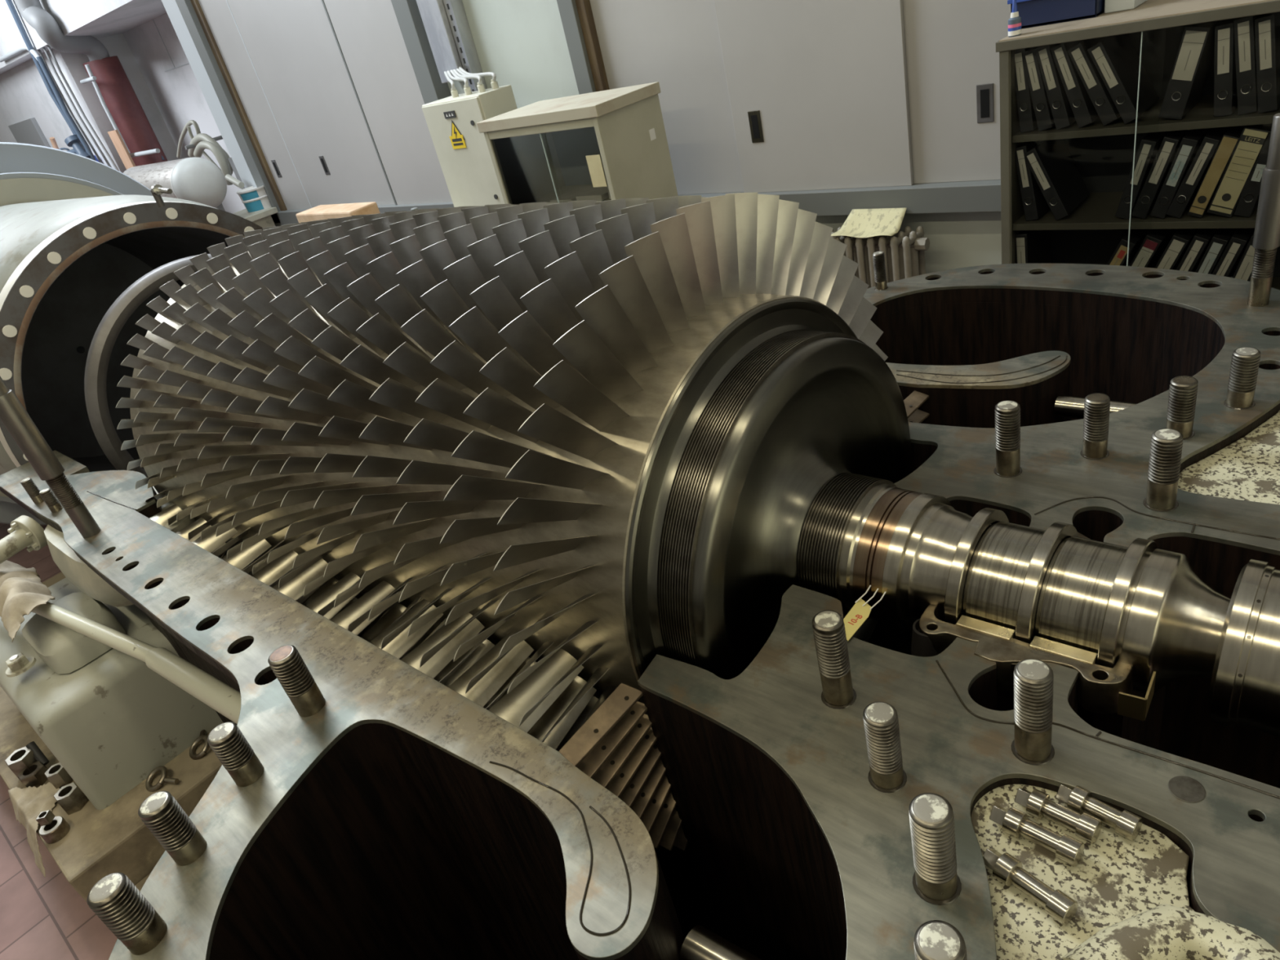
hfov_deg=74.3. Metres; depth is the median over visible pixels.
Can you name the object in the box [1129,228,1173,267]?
ring binder
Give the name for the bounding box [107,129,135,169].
plywood board
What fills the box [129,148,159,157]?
pipe
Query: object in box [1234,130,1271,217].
ring binder
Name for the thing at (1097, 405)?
stud
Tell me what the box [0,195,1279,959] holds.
casing
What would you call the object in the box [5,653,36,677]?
bolt
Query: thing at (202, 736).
bolt
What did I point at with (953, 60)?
door
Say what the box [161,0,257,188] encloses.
trim
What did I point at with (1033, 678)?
stud
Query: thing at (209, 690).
pipe
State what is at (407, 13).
trim
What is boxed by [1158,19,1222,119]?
ring binder
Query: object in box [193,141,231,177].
hose
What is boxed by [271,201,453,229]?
trim
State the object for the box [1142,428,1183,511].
stud
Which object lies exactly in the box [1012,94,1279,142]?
shelf
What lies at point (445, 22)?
duct
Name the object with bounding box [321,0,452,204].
door
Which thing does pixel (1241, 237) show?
ring binder
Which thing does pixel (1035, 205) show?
ring binder
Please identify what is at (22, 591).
rag
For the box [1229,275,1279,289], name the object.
shelf
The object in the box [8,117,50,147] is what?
locker
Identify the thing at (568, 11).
trim
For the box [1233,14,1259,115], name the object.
ring binder
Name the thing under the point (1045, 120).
ring binder
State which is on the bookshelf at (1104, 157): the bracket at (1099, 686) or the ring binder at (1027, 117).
the ring binder at (1027, 117)
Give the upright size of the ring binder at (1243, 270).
0.265 m
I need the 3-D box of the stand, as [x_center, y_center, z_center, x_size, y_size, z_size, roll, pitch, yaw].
[-3.511,-1.984,8.034,0.620,1.099,0.330,14,40,40]
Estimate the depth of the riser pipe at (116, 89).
10.28 m
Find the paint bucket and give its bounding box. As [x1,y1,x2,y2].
[235,185,271,213]
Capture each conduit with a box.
[0,44,39,62]
[5,0,84,148]
[35,56,96,160]
[37,49,103,164]
[42,47,111,167]
[46,44,119,171]
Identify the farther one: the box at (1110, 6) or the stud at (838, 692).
the box at (1110, 6)
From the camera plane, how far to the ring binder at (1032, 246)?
3.26 m
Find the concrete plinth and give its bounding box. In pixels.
[0,552,224,902]
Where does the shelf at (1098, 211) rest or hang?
attached to the bookshelf at (1104, 157)
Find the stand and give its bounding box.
[232,207,278,227]
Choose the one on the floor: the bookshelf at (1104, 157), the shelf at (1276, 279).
the bookshelf at (1104, 157)
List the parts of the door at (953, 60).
handle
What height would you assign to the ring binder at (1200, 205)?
0.262 m
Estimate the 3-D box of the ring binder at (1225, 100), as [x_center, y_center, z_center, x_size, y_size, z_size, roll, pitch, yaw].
[1.853,-1.307,2.645,0.070,0.265,0.254,14,40,40]
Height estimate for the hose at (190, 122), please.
0.326 m
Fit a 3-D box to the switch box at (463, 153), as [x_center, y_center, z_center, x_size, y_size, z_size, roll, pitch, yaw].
[-0.889,-1.667,5.410,0.810,1.786,0.467,14,40,40]
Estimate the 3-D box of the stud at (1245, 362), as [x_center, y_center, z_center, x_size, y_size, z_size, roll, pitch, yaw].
[1.231,-0.196,1.728,0.054,0.148,0.054,14,40,40]
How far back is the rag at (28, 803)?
2.65 m
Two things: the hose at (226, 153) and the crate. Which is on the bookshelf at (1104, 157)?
the crate
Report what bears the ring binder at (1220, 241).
on the bookshelf at (1104, 157)
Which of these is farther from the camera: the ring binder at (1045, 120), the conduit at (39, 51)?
the conduit at (39, 51)
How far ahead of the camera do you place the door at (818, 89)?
3.91 m
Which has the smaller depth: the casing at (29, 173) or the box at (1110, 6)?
the box at (1110, 6)
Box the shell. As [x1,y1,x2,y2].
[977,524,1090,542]
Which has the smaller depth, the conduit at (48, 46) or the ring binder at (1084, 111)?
the ring binder at (1084, 111)
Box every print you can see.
[240,190,258,200]
[244,200,263,212]
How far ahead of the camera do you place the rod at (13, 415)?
2.34 m
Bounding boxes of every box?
[422,66,517,207]
[1104,0,1146,13]
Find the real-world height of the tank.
1.681 m
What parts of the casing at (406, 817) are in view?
casing, casing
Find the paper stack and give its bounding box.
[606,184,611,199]
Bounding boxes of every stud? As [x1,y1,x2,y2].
[20,477,44,504]
[39,488,62,512]
[86,872,167,955]
[137,791,207,866]
[207,721,264,786]
[267,644,325,716]
[812,610,856,709]
[862,701,906,792]
[872,251,888,290]
[908,792,961,905]
[913,920,967,959]
[993,400,1022,477]
[1011,658,1054,765]
[1080,392,1110,459]
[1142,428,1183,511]
[1165,375,1198,439]
[1223,346,1260,409]
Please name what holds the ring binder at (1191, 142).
on the bookshelf at (1104, 157)
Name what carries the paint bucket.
on the stand
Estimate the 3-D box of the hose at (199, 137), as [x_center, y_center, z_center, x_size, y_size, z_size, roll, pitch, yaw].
[-4.278,-3.176,8.398,0.709,0.504,0.074,14,40,40]
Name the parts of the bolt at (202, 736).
stem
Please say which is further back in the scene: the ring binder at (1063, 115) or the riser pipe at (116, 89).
the riser pipe at (116, 89)
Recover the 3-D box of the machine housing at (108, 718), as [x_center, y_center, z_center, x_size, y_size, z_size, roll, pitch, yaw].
[-1.877,0.608,2.880,0.900,0.475,0.480,14,40,40]
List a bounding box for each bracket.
[184,135,222,149]
[911,604,1133,713]
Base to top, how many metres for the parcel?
0.150 m
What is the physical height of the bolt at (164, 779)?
0.041 m
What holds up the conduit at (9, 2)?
attached to the wall at (24, 94)
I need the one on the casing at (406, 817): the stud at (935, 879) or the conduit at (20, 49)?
the stud at (935, 879)
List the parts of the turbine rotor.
rotor blade, rotor blade, rotor blade, rotor blade, rotor blade, rotor blade, rotor blade, rotor blade, rotor blade, rotor blade, rotor blade, rotor blade, rotor blade, rotor blade, rotor blade, rotor blade, rotor blade, rotor blade, rotor blade, rotor blade, rotor blade, rotor blade, rotor blade, rotor blade, rotor blade, rotor blade, rotor blade, rotor blade, rotor blade, rotor blade, rotor blade, rotor blade, rotor blade, rotor blade, rotor blade, rotor blade, rotor blade, rotor blade, rotor blade, rotor blade, rotor blade, rotor blade, rotor blade, rotor blade, rotor blade, rotor blade, rotor blade, rotor blade, rotor blade, rotor blade, rotor blade, rotor blade, rotor blade, rotor blade, rotor blade, rotor blade, rotor blade, rotor blade, rotor blade, rotor blade, rotor blade, rotor blade, rotor blade, rotor blade, rotor blade, rotor blade, rotor blade, rotor blade, rotor blade, rotor blade, rotor blade, rotor blade, rotor blade, rotor blade, rotor blade, rotor blade, rotor blade, rotor blade, rotor blade, rotor blade, rotor blade, rotor blade, rotor blade, rotor blade, rotor blade, oil guard strip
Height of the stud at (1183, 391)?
0.150 m
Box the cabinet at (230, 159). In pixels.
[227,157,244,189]
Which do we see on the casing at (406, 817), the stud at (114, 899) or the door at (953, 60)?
the stud at (114, 899)
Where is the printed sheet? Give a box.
[831,207,906,238]
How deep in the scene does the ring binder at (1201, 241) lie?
2.87 m
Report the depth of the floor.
2.70 m
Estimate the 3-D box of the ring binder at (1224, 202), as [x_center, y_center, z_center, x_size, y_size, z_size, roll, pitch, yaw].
[1.972,-1.034,2.754,0.143,0.282,0.254,14,40,40]
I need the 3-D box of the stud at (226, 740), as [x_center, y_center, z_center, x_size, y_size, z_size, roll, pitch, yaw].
[-0.683,0.477,1.443,0.050,0.139,0.050,14,40,40]
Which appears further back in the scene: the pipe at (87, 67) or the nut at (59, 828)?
the pipe at (87, 67)
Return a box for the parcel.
[295,201,380,224]
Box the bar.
[26,741,48,765]
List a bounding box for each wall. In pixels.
[0,33,182,173]
[123,13,245,213]
[447,0,1001,273]
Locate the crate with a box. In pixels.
[1007,0,1105,28]
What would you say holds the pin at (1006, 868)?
on the casing at (406, 817)
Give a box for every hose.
[176,120,200,158]
[186,125,221,170]
[187,133,233,185]
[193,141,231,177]
[223,149,233,173]
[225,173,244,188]
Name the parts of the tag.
tag plate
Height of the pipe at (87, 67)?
1.010 m
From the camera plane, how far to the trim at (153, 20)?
10.12 m
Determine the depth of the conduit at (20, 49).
10.18 m
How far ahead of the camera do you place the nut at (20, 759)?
2.75 m
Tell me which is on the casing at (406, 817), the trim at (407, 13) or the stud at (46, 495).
the stud at (46, 495)
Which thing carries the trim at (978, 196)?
attached to the wall at (523, 42)
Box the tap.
[150,184,172,207]
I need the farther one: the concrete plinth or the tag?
the concrete plinth
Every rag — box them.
[0,560,54,642]
[8,782,60,877]
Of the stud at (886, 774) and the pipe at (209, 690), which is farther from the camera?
the pipe at (209, 690)
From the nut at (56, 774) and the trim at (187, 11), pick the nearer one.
the nut at (56, 774)
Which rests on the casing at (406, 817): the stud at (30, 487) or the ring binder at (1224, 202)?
the stud at (30, 487)
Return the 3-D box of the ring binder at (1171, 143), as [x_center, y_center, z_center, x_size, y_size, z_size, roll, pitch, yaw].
[1.801,-1.070,2.905,0.124,0.269,0.254,14,40,40]
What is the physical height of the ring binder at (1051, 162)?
0.262 m
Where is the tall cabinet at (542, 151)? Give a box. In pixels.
[476,81,678,204]
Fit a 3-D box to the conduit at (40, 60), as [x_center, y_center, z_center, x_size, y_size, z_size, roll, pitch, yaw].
[-6.637,-4.156,10.080,0.537,1.691,0.060,14,40,40]
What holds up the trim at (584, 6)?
attached to the wall at (523, 42)
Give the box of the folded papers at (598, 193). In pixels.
[575,182,608,200]
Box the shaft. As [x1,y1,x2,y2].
[1207,559,1279,737]
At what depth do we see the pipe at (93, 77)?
10.04 m
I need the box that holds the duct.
[416,0,487,91]
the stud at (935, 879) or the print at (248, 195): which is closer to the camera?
the stud at (935, 879)
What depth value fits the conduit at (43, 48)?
10.26 m
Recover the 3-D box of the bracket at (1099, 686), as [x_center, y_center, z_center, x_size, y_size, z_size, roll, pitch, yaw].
[0.593,0.281,1.344,0.325,0.065,0.102,14,40,40]
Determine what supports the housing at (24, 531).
attached to the casing at (406, 817)
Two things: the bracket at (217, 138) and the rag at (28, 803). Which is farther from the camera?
the bracket at (217, 138)
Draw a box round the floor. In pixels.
[0,523,117,959]
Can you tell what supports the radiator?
attached to the wall at (523, 42)
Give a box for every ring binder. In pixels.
[1014,47,1038,133]
[1015,140,1049,221]
[1015,230,1050,263]
[1022,46,1054,131]
[1024,138,1089,220]
[1035,43,1075,129]
[1049,40,1098,128]
[1066,36,1119,125]
[1087,33,1159,124]
[1106,229,1149,266]
[1115,131,1168,219]
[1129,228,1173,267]
[1131,129,1190,218]
[1150,128,1212,218]
[1154,228,1199,270]
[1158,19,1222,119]
[1166,126,1230,218]
[1176,228,1218,271]
[1186,125,1244,217]
[1195,228,1236,274]
[1206,123,1272,217]
[1212,227,1254,277]
[1213,17,1237,117]
[1232,231,1254,281]
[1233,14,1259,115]
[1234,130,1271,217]
[1254,11,1279,113]
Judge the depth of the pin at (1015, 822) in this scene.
1.05 m
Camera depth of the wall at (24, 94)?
11.02 m
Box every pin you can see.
[982,848,1077,924]
[989,805,1084,866]
[1013,788,1102,844]
[1055,784,1142,840]
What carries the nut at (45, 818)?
on the nut at (59, 828)
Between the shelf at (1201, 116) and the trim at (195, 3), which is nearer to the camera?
the shelf at (1201, 116)
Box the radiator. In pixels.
[831,226,929,288]
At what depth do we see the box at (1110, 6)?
2.81 m
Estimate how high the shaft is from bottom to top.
0.247 m
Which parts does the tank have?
support leg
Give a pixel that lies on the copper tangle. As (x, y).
(52, 140)
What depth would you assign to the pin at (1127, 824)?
1.06 m
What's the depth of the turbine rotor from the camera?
1.56 m
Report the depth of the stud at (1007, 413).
1.68 m
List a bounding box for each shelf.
[541,184,611,202]
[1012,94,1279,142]
[1013,191,1257,230]
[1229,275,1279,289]
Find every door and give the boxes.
[198,0,395,209]
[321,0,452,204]
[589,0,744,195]
[713,0,913,192]
[902,0,1010,183]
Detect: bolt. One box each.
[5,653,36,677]
[145,765,178,791]
[189,729,209,759]
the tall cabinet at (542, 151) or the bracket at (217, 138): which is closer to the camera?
the tall cabinet at (542, 151)
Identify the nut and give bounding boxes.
[4,746,46,781]
[17,760,48,787]
[35,809,54,826]
[38,816,70,844]
[44,762,73,788]
[53,782,88,814]
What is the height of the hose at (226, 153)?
0.362 m
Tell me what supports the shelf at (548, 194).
attached to the tall cabinet at (542, 151)
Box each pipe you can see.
[13,0,167,166]
[31,601,240,724]
[80,75,96,84]
[84,64,130,153]
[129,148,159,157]
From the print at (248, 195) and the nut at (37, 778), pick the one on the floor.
the nut at (37, 778)
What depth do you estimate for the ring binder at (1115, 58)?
2.79 m
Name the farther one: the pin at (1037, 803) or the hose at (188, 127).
the hose at (188, 127)
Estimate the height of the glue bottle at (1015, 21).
0.132 m
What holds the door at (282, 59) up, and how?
in the wall at (523, 42)
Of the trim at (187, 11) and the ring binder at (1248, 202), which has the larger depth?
the trim at (187, 11)
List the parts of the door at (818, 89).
handle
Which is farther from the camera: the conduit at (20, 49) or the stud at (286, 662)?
the conduit at (20, 49)
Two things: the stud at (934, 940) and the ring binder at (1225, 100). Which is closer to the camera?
the stud at (934, 940)
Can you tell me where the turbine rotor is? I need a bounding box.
[115,192,1231,742]
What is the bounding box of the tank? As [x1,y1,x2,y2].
[123,156,226,211]
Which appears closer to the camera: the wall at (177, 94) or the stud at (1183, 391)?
the stud at (1183, 391)
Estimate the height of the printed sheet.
0.082 m
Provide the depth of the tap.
2.68 m
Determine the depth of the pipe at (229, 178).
7.72 m
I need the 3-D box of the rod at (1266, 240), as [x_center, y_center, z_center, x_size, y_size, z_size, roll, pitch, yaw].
[1.487,-0.613,1.995,0.055,0.475,0.055,-13,29,2]
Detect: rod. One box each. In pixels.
[0,376,101,537]
[1247,112,1279,306]
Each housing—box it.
[0,486,200,607]
[0,577,222,809]
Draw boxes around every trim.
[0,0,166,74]
[152,19,189,71]
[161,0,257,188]
[175,0,280,223]
[190,0,287,210]
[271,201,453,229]
[391,0,451,104]
[556,0,595,94]
[575,0,609,91]
[678,179,1000,216]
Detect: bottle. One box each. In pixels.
[1008,0,1021,36]
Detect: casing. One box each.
[0,142,152,524]
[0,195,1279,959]
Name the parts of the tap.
lever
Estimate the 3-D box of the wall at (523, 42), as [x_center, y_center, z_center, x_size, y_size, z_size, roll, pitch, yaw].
[0.421,-2.686,3.857,11.300,4.650,0.210,14,40,40]
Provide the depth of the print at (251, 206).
7.62 m
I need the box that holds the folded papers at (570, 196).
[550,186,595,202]
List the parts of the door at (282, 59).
handle, handle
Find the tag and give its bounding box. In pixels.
[843,585,885,640]
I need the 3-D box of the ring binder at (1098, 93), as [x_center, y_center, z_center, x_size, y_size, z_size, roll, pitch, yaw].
[1.579,-1.375,2.880,0.162,0.268,0.254,14,40,40]
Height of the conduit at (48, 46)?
2.079 m
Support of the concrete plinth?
on the floor
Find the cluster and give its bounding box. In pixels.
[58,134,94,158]
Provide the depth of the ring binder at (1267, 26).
2.50 m
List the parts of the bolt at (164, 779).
stem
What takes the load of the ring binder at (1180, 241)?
on the bookshelf at (1104, 157)
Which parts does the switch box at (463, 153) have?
name plate, warning text plate, box door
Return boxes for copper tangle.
[49,137,58,149]
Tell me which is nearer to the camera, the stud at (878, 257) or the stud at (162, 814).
the stud at (162, 814)
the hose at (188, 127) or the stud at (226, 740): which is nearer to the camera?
the stud at (226, 740)
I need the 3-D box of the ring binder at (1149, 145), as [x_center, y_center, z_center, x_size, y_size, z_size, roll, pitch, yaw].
[1.758,-1.079,2.943,0.112,0.266,0.254,14,40,40]
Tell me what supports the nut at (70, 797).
on the floor
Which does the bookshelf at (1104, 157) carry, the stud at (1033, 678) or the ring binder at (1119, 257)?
the ring binder at (1119, 257)
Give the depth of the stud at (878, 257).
2.71 m
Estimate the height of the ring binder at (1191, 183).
0.261 m
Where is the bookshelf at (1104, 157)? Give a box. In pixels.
[995,0,1279,289]
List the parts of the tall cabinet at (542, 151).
glass door, panel, rail, panel, panel, panel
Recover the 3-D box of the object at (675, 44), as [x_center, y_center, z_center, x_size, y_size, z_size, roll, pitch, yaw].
[-0.108,-3.044,3.880,0.815,3.435,0.022,14,40,40]

